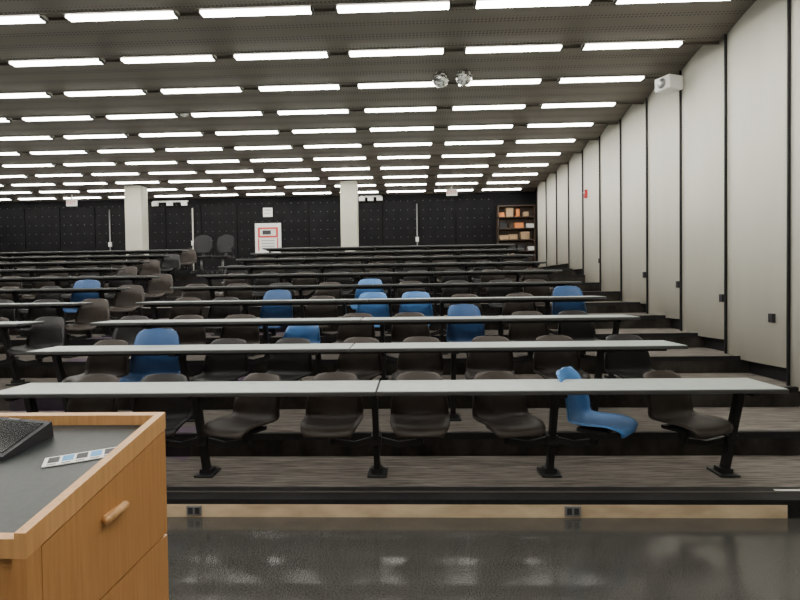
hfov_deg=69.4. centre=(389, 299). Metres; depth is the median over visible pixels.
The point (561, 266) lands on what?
baseboard
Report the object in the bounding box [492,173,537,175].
fluorescent light fixture
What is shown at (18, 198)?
fluorescent light fixture
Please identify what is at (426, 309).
chair
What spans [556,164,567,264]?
wall panel
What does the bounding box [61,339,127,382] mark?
chair
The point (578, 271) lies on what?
baseboard
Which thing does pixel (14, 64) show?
fluorescent light fixture
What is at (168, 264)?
chair
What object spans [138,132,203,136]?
fluorescent light fixture
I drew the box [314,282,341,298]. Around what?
chair
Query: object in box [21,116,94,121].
fluorescent light fixture
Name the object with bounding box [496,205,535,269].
storage shelf
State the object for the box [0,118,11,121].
fluorescent light fixture
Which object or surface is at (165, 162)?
fluorescent light fixture
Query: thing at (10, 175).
fluorescent light fixture
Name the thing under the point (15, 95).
fluorescent light fixture
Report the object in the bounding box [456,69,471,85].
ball
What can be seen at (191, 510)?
electrical outlet
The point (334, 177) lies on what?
fluorescent light fixture
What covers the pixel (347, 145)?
fluorescent light fixture
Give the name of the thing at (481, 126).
fluorescent light fixture
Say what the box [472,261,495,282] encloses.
chair
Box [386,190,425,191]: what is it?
fluorescent light fixture
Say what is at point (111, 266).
chair
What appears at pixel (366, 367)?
chair
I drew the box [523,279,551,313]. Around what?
chair
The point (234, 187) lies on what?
fluorescent light fixture
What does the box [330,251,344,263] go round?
chair
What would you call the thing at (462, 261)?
chair
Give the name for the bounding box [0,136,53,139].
fluorescent light fixture
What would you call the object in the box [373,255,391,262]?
chair
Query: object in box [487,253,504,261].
chair
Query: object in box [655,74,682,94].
wall speaker
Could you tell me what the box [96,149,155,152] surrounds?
fluorescent light fixture
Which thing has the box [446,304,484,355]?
chair
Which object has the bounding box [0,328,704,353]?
floor
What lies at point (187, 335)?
chair
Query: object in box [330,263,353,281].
chair
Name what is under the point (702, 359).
floor
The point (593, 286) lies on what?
floor
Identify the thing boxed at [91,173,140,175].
fluorescent light fixture
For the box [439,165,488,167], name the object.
fluorescent light fixture
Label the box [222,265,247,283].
chair
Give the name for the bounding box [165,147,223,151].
fluorescent light fixture
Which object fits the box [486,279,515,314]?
chair
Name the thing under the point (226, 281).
chair
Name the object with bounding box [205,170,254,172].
fluorescent light fixture
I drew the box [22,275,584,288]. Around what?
floor
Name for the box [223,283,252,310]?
chair
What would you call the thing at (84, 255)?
chair
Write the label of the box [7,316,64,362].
chair
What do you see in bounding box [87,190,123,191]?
fluorescent light fixture
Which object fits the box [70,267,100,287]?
chair
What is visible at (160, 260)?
chair
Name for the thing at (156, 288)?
chair
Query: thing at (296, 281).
chair
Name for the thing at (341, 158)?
fluorescent light fixture
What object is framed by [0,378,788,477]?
table
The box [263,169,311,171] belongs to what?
fluorescent light fixture
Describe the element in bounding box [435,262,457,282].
chair
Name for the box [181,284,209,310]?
chair
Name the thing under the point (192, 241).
cable conduit
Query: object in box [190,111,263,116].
fluorescent light fixture
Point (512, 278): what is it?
chair
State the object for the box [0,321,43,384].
table
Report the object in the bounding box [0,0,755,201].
ceiling
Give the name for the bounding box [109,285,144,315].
chair
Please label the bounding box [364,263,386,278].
chair
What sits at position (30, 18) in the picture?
fluorescent light fixture
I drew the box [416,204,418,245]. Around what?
cable conduit
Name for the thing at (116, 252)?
table
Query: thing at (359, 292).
chair
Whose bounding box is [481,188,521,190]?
fluorescent light fixture
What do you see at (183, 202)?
bracket
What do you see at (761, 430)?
floor
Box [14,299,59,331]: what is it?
chair
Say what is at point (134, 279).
table
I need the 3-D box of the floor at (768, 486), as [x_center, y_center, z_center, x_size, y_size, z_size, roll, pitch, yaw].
[-5.134,1.548,4.754,19.120,0.232,1.062,-1,1,2]
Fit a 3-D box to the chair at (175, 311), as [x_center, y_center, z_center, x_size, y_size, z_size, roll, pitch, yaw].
[-2.771,0.229,7.706,0.465,0.523,0.522,-1,1,1]
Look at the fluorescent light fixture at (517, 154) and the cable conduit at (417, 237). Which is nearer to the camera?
the fluorescent light fixture at (517, 154)
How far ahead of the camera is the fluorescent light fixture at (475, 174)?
15.97 m
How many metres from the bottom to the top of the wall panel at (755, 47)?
4.370 m
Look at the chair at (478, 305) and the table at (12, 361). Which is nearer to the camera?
the table at (12, 361)
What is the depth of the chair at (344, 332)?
6.75 m
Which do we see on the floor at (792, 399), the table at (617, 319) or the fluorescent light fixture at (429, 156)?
the table at (617, 319)
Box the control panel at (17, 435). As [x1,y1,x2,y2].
[0,417,53,460]
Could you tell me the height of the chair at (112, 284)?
0.523 m
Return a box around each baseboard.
[536,260,567,268]
[576,269,581,274]
[671,318,785,381]
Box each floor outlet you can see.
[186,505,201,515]
[564,506,580,515]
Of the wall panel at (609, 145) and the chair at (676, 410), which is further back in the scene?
the wall panel at (609, 145)
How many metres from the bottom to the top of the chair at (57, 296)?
0.523 m
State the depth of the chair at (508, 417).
4.54 m
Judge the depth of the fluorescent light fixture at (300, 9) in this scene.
6.36 m
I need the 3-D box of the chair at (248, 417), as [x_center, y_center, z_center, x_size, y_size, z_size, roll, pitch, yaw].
[-1.134,0.864,4.501,0.465,0.523,0.522,0,1,26]
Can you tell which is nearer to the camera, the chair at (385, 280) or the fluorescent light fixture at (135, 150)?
the chair at (385, 280)
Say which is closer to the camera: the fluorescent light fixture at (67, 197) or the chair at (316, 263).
the chair at (316, 263)
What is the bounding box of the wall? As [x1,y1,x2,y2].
[0,189,536,275]
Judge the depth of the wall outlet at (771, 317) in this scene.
6.36 m
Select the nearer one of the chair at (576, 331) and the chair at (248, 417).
the chair at (248, 417)
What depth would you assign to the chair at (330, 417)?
4.61 m
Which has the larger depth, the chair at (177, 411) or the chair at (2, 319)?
the chair at (2, 319)
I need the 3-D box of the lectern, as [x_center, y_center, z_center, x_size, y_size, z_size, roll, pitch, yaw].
[-1.355,0.975,1.515,1.346,1.220,0.655,-1,1,2]
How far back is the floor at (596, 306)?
10.29 m
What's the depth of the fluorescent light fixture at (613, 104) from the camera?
9.83 m
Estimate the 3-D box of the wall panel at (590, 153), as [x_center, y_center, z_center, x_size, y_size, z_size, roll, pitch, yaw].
[4.559,-2.075,12.747,0.300,3.425,1.186,-1,1,2]
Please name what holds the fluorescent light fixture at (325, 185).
attached to the ceiling
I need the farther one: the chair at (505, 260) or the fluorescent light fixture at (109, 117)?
the chair at (505, 260)
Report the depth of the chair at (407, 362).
5.67 m
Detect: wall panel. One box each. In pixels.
[536,182,546,266]
[545,174,559,265]
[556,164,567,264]
[567,153,581,268]
[582,139,598,282]
[599,124,619,290]
[619,102,645,303]
[645,89,679,318]
[679,40,723,338]
[724,0,786,367]
[786,0,799,390]
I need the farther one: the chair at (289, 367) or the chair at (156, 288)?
the chair at (156, 288)
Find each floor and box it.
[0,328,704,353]
[0,347,748,377]
[0,373,799,410]
[0,407,799,456]
[9,313,670,334]
[15,301,644,318]
[19,282,598,298]
[19,291,619,305]
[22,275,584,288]
[72,268,575,281]
[166,455,799,517]
[166,517,799,599]
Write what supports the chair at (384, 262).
attached to the table at (466, 257)
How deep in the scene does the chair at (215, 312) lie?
7.87 m
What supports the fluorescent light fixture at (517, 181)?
attached to the ceiling
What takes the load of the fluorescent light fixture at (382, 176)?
attached to the ceiling
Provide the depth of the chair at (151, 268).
12.16 m
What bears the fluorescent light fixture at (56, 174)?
attached to the ceiling
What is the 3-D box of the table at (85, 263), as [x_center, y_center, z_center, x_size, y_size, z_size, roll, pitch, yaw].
[-8.629,-0.379,12.058,7.196,0.745,0.620,-1,1,2]
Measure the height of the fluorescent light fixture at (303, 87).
0.066 m
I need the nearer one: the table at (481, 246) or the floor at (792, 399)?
the floor at (792, 399)
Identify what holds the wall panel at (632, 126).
attached to the wall
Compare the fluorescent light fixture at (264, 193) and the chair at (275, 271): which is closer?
the chair at (275, 271)
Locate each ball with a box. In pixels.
[432,71,448,87]
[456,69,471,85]
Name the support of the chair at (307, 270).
on the table at (535, 264)
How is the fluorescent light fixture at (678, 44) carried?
attached to the ceiling
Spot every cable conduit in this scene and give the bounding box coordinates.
[108,210,111,250]
[191,208,193,272]
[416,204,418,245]
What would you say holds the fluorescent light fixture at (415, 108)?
attached to the ceiling
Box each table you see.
[0,249,187,280]
[0,255,169,287]
[0,261,148,293]
[0,268,124,305]
[0,276,159,320]
[0,288,129,337]
[0,302,92,357]
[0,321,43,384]
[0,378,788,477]
[25,340,687,421]
[89,314,639,380]
[135,296,606,355]
[170,281,581,335]
[197,270,561,316]
[218,261,546,304]
[236,254,534,293]
[250,249,523,283]
[263,244,514,278]
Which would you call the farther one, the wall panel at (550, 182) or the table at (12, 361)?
the wall panel at (550, 182)
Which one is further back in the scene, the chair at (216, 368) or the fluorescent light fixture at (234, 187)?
the fluorescent light fixture at (234, 187)
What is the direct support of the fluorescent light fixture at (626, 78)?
attached to the ceiling
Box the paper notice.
[263,208,272,216]
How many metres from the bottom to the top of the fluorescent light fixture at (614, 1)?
0.066 m
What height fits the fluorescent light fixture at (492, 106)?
0.066 m
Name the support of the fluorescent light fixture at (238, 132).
attached to the ceiling
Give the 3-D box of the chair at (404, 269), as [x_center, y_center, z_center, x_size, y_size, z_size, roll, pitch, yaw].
[0.417,-0.452,10.717,0.465,0.523,0.522,0,1,12]
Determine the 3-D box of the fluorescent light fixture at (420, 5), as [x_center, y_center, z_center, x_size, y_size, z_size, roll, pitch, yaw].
[0.033,-3.218,6.332,1.260,0.066,0.140,-1,1,2]
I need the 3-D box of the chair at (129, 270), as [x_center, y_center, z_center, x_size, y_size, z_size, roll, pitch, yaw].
[-5.079,-0.382,10.938,0.465,0.523,0.522,-1,1,11]
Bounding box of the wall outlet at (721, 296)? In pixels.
[719,294,723,301]
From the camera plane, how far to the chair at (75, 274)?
12.20 m
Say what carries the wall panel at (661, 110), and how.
attached to the wall
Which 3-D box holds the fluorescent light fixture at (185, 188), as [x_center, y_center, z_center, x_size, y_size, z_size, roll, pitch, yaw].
[-5.584,-3.392,17.543,1.260,0.066,0.140,-1,1,2]
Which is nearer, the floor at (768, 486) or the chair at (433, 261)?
the floor at (768, 486)
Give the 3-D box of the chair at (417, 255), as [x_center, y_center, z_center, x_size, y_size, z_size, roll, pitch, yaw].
[0.496,-0.656,11.760,0.465,0.523,0.522,0,1,14]
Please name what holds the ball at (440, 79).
hanging from the ceiling
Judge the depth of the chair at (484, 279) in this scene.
9.81 m
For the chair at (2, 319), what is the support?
on the table at (12, 361)
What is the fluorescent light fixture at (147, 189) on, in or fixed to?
attached to the ceiling
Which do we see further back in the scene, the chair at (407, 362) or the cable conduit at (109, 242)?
the cable conduit at (109, 242)
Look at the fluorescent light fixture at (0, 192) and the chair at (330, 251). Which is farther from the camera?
the fluorescent light fixture at (0, 192)
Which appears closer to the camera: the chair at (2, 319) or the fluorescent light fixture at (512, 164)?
the chair at (2, 319)
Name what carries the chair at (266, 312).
attached to the table at (547, 299)
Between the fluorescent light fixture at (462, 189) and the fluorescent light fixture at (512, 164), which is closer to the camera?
the fluorescent light fixture at (512, 164)
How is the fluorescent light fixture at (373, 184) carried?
attached to the ceiling
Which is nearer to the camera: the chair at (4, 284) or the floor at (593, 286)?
the chair at (4, 284)
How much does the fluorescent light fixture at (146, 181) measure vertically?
0.066 m
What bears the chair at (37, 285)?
on the table at (134, 279)
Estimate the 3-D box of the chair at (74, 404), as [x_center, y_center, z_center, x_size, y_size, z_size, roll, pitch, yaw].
[-2.446,0.880,4.555,0.465,0.523,0.522,-1,1,11]
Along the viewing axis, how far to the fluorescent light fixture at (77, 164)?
13.90 m
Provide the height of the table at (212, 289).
0.745 m
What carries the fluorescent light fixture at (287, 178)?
attached to the ceiling
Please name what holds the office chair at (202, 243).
on the floor at (181, 277)
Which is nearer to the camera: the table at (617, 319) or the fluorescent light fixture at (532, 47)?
the table at (617, 319)
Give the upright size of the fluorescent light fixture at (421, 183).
0.066 m
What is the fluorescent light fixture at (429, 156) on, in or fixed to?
attached to the ceiling
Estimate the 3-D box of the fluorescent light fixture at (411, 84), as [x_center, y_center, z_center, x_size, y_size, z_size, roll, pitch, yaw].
[0.130,-3.274,8.769,1.260,0.066,0.140,-1,1,2]
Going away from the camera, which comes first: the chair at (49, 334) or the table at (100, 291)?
the chair at (49, 334)
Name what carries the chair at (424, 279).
attached to the table at (517, 273)
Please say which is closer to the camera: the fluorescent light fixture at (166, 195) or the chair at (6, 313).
the chair at (6, 313)
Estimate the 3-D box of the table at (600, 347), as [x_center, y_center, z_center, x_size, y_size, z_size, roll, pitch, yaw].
[-0.347,0.796,5.448,5.906,0.745,0.620,-1,1,2]
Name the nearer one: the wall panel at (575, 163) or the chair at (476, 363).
the chair at (476, 363)
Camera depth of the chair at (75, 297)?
9.02 m
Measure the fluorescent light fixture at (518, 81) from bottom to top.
0.066 m
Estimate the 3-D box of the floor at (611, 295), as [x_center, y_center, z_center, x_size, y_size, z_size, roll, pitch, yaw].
[-4.860,0.040,12.067,19.120,0.204,1.060,-1,1,2]
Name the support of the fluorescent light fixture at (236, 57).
attached to the ceiling
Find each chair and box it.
[0,276,21,295]
[0,286,19,300]
[0,300,14,321]
[0,317,8,347]
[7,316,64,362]
[12,268,31,288]
[14,262,35,276]
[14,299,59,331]
[18,286,61,313]
[22,275,56,299]
[37,261,63,276]
[45,268,68,285]
[61,275,96,298]
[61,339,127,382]
[63,280,100,312]
[65,298,109,337]
[66,374,117,412]
[69,261,96,276]
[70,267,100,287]
[74,255,90,267]
[102,259,121,272]
[104,266,136,287]
[104,274,132,298]
[107,260,126,275]
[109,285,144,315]
[112,315,148,358]
[119,328,180,381]
[131,254,149,274]
[132,373,191,437]
[137,260,160,283]
[144,274,172,300]
[152,254,165,264]
[160,254,180,273]
[161,297,202,328]
[169,315,205,356]
[179,249,196,269]
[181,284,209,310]
[188,235,213,273]
[191,338,248,381]
[203,373,280,444]
[205,297,241,332]
[209,234,234,273]
[215,273,246,296]
[220,314,259,343]
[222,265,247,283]
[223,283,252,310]
[252,272,278,299]
[253,258,272,273]
[259,290,292,335]
[263,264,284,282]
[266,338,312,380]
[267,283,295,305]
[280,257,299,281]
[283,326,319,343]
[291,264,318,282]
[292,272,317,298]
[299,251,316,263]
[300,372,362,443]
[304,296,337,334]
[313,257,332,281]
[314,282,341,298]
[326,271,352,295]
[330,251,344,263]
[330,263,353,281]
[334,313,375,342]
[336,337,382,380]
[341,262,362,272]
[350,279,383,308]
[356,292,389,327]
[361,250,371,262]
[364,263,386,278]
[367,270,392,294]
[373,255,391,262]
[376,256,396,271]
[390,371,449,443]
[391,312,430,342]
[391,336,443,379]
[396,281,424,304]
[399,262,424,281]
[399,291,432,325]
[402,255,426,271]
[404,270,429,290]
[432,254,450,262]
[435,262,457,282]
[437,255,456,262]
[441,269,467,289]
[441,280,470,307]
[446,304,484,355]
[449,294,485,325]
[461,249,480,267]
[465,336,514,379]
[470,254,490,270]
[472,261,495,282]
[472,371,545,443]
[480,269,505,289]
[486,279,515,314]
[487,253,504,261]
[502,293,536,325]
[503,254,524,270]
[504,261,527,281]
[508,311,548,357]
[522,268,552,291]
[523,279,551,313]
[533,335,589,378]
[552,286,586,314]
[556,367,637,443]
[558,310,604,357]
[604,334,654,378]
[643,370,733,443]
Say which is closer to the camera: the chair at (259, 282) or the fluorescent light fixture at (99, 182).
the chair at (259, 282)
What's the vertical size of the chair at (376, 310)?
0.562 m
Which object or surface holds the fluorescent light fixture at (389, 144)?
attached to the ceiling
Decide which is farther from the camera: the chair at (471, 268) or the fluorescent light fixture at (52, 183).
the fluorescent light fixture at (52, 183)
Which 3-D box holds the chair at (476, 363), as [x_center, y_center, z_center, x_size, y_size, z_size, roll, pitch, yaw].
[0.940,0.619,5.465,0.465,0.523,0.522,0,1,13]
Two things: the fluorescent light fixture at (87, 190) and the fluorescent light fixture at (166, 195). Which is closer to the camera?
the fluorescent light fixture at (87, 190)
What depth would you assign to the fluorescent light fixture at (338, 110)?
10.01 m
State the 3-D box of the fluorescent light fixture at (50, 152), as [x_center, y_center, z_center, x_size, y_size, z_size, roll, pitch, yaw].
[-7.292,-3.261,12.729,1.260,0.066,0.140,-1,1,2]
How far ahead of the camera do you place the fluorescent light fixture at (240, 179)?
16.22 m
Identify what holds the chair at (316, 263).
attached to the table at (466, 257)
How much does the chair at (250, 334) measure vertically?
0.523 m
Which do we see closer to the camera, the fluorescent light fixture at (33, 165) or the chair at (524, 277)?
the chair at (524, 277)
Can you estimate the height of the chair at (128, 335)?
0.523 m
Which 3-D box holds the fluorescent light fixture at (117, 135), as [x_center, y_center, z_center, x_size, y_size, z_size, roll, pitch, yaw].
[-5.827,-3.253,11.450,1.260,0.066,0.140,-1,1,2]
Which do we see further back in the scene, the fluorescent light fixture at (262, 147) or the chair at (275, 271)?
the fluorescent light fixture at (262, 147)
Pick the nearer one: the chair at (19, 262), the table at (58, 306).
the table at (58, 306)
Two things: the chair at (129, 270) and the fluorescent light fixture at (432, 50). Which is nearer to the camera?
the fluorescent light fixture at (432, 50)
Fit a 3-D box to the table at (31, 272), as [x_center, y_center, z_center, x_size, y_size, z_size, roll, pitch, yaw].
[-8.668,-0.175,11.013,7.196,0.745,0.620,-1,1,2]
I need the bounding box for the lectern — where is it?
[0,412,168,599]
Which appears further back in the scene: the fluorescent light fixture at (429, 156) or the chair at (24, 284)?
the fluorescent light fixture at (429, 156)
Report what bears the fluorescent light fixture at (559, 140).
attached to the ceiling
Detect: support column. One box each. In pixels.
[124,185,148,260]
[340,181,358,251]
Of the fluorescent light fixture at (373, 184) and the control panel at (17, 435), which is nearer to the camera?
the control panel at (17, 435)
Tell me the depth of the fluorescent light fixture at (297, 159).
13.73 m
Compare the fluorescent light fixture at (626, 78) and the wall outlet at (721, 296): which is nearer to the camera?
the wall outlet at (721, 296)
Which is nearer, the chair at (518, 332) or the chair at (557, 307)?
the chair at (518, 332)
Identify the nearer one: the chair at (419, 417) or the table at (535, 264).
the chair at (419, 417)
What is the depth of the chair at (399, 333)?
6.72 m
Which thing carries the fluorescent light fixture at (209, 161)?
attached to the ceiling
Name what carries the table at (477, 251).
on the floor at (593, 286)
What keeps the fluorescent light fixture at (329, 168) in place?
attached to the ceiling
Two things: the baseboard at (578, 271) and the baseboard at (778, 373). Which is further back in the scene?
the baseboard at (578, 271)
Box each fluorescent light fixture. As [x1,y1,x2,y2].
[0,15,48,23]
[0,92,51,97]
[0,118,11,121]
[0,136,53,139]
[0,152,21,154]
[0,175,27,177]
[0,192,32,193]
[1,164,55,167]
[7,58,105,67]
[11,183,56,185]
[18,198,57,199]
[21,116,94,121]
[29,151,88,154]
[34,174,83,176]
[38,191,80,192]
[63,11,179,22]
[63,90,146,96]
[63,134,128,138]
[63,163,116,165]
[63,182,108,184]
[63,197,102,198]
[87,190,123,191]
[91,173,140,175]
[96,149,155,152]
[105,114,178,119]
[115,181,160,183]
[119,55,216,63]
[124,161,178,164]
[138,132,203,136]
[147,189,177,190]
[148,171,196,174]
[154,195,192,196]
[159,87,243,93]
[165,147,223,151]
[168,180,212,182]
[185,188,226,189]
[187,160,240,162]
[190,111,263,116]
[198,6,313,18]
[200,194,238,195]
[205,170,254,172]
[214,130,279,134]
[221,179,265,181]
[232,52,329,60]
[234,146,292,149]
[234,187,276,188]
[246,193,284,194]
[250,158,302,161]
[257,84,340,91]
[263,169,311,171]
[274,178,319,180]
[276,109,349,114]
[284,185,325,187]
[291,129,356,133]
[292,192,331,194]
[303,144,361,147]
[313,157,366,160]
[321,168,369,170]
[328,177,373,179]
[334,184,375,186]
[335,1,450,13]
[339,191,378,192]
[348,48,444,57]
[357,82,434,88]
[364,107,436,112]
[369,127,433,131]
[373,143,431,146]
[377,155,430,158]
[380,166,428,169]
[382,176,427,177]
[385,183,426,185]
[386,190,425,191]
[434,189,473,190]
[435,182,477,184]
[437,174,482,176]
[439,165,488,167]
[441,154,495,157]
[444,141,503,144]
[447,125,513,129]
[451,105,525,110]
[457,79,541,85]
[464,45,563,53]
[474,0,592,9]
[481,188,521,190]
[486,181,529,183]
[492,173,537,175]
[498,164,548,166]
[506,153,560,155]
[515,139,575,143]
[526,123,593,127]
[540,102,616,107]
[557,76,645,83]
[581,41,683,50]
[613,0,731,4]
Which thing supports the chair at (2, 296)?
on the table at (100, 291)
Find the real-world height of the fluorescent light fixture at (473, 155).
0.066 m
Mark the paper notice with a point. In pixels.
(267, 212)
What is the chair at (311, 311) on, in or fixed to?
on the table at (547, 299)
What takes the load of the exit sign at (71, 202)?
hanging from the ceiling
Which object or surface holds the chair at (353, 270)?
attached to the table at (466, 257)
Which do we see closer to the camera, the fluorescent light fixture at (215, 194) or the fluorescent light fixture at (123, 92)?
the fluorescent light fixture at (123, 92)
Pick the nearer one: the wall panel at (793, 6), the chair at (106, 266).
the wall panel at (793, 6)
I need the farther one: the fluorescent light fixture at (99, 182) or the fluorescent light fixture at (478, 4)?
the fluorescent light fixture at (99, 182)
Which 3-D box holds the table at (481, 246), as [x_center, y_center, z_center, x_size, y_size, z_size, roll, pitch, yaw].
[-0.033,-0.895,13.805,5.906,0.745,0.620,-1,1,2]
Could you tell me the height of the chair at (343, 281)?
0.523 m
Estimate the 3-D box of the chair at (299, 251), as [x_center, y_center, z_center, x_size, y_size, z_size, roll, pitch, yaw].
[-1.997,-1.031,13.953,0.465,0.523,0.522,-1,1,-6]
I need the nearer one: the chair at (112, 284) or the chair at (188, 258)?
the chair at (112, 284)
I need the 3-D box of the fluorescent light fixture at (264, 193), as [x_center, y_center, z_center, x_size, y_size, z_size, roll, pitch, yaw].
[-4.022,-3.439,18.701,1.260,0.066,0.140,-1,1,2]
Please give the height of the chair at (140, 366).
0.632 m
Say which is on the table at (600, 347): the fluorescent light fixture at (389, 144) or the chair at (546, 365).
the chair at (546, 365)
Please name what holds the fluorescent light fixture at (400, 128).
attached to the ceiling
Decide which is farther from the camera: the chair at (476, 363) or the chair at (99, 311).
the chair at (99, 311)
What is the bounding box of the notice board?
[255,223,280,252]
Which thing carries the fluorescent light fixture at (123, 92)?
attached to the ceiling
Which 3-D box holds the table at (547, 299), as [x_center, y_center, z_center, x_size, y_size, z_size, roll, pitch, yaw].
[-0.268,0.358,7.537,5.906,0.745,0.620,-1,1,2]
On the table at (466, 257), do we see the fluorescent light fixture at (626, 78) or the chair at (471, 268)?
the chair at (471, 268)
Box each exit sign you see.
[66,194,76,205]
[446,187,456,195]
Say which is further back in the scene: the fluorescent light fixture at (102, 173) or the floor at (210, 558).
the fluorescent light fixture at (102, 173)
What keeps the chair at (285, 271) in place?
on the table at (466, 257)
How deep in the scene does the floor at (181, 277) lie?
14.66 m
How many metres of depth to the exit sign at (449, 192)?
18.04 m
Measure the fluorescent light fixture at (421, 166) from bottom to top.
0.066 m
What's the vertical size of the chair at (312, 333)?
0.415 m
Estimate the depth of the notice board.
19.35 m
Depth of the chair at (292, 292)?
8.91 m
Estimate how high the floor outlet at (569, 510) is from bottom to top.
0.070 m
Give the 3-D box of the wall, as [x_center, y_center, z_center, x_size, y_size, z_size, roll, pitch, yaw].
[-4.578,-1.369,19.524,19.120,5.190,0.196,-1,1,2]
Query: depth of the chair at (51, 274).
11.19 m
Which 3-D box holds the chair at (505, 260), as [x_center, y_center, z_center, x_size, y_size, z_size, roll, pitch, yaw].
[2.524,-0.682,11.679,0.465,0.523,0.522,-1,1,10]
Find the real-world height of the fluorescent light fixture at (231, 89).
0.066 m
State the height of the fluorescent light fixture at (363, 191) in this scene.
0.066 m
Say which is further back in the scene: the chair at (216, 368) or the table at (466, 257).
the table at (466, 257)
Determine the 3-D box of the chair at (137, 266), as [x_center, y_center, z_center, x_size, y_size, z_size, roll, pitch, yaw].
[-5.681,-0.781,13.055,0.465,0.523,0.522,-1,1,2]
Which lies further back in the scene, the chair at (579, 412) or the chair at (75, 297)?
the chair at (75, 297)
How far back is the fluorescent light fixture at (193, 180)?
16.28 m
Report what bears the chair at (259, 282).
attached to the table at (517, 273)
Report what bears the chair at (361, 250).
on the table at (481, 246)
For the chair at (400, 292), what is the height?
0.523 m
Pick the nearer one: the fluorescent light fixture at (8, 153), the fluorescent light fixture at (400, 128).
the fluorescent light fixture at (400, 128)
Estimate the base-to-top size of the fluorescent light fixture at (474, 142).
0.066 m
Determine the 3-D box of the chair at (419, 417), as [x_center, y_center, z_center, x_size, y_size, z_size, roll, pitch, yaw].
[0.229,0.846,4.447,0.465,0.523,0.522,-1,1,2]
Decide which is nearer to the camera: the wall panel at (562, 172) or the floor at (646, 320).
the floor at (646, 320)
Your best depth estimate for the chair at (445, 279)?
9.84 m
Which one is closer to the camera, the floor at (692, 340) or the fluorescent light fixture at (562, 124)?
the floor at (692, 340)
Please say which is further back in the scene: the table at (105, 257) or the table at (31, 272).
the table at (105, 257)
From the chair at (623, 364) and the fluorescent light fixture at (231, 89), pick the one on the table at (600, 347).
the chair at (623, 364)
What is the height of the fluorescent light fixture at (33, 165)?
0.066 m
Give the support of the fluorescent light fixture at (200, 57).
attached to the ceiling
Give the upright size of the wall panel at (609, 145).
3.605 m
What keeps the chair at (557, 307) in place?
attached to the table at (547, 299)
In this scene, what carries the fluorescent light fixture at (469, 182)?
attached to the ceiling
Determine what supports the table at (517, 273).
on the floor at (646, 320)
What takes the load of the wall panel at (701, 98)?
attached to the wall
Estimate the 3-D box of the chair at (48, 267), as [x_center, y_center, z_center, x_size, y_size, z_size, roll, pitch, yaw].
[-7.059,-0.560,12.064,0.465,0.523,0.522,-1,1,3]
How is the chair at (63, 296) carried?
attached to the table at (134, 279)
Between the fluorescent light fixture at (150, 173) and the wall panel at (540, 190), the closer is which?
the fluorescent light fixture at (150, 173)
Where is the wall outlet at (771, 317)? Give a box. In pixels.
[768,313,774,322]
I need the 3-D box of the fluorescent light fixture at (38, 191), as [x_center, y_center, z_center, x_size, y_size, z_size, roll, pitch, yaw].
[-10.125,-3.334,17.726,1.260,0.066,0.140,-1,1,2]
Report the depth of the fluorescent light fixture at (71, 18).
6.42 m
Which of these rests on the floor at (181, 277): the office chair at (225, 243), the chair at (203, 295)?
the office chair at (225, 243)
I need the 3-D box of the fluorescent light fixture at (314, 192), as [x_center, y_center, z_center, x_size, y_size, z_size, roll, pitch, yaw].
[-2.508,-3.458,18.640,1.260,0.066,0.140,-1,1,2]
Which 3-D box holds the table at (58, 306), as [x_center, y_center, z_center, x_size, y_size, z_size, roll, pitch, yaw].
[-6.787,0.442,7.799,5.496,0.745,0.620,-1,1,2]
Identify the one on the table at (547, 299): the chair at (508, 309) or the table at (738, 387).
the chair at (508, 309)
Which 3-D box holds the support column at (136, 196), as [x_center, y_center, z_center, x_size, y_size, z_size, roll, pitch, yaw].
[-7.559,-2.031,17.273,0.520,2.705,0.460,-1,1,2]
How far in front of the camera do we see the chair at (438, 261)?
11.94 m
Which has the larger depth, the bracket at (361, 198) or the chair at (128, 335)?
the bracket at (361, 198)
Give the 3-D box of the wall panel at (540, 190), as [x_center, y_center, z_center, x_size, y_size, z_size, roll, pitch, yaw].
[4.750,-2.457,17.616,0.300,2.885,1.186,-1,1,2]
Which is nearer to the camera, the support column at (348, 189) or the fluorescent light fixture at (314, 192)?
the support column at (348, 189)
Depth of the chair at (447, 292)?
8.80 m
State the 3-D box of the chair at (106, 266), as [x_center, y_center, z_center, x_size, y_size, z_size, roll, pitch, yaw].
[-6.342,-0.772,13.081,0.465,0.523,0.522,-1,1,-5]
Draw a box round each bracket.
[152,200,188,205]
[359,195,382,200]

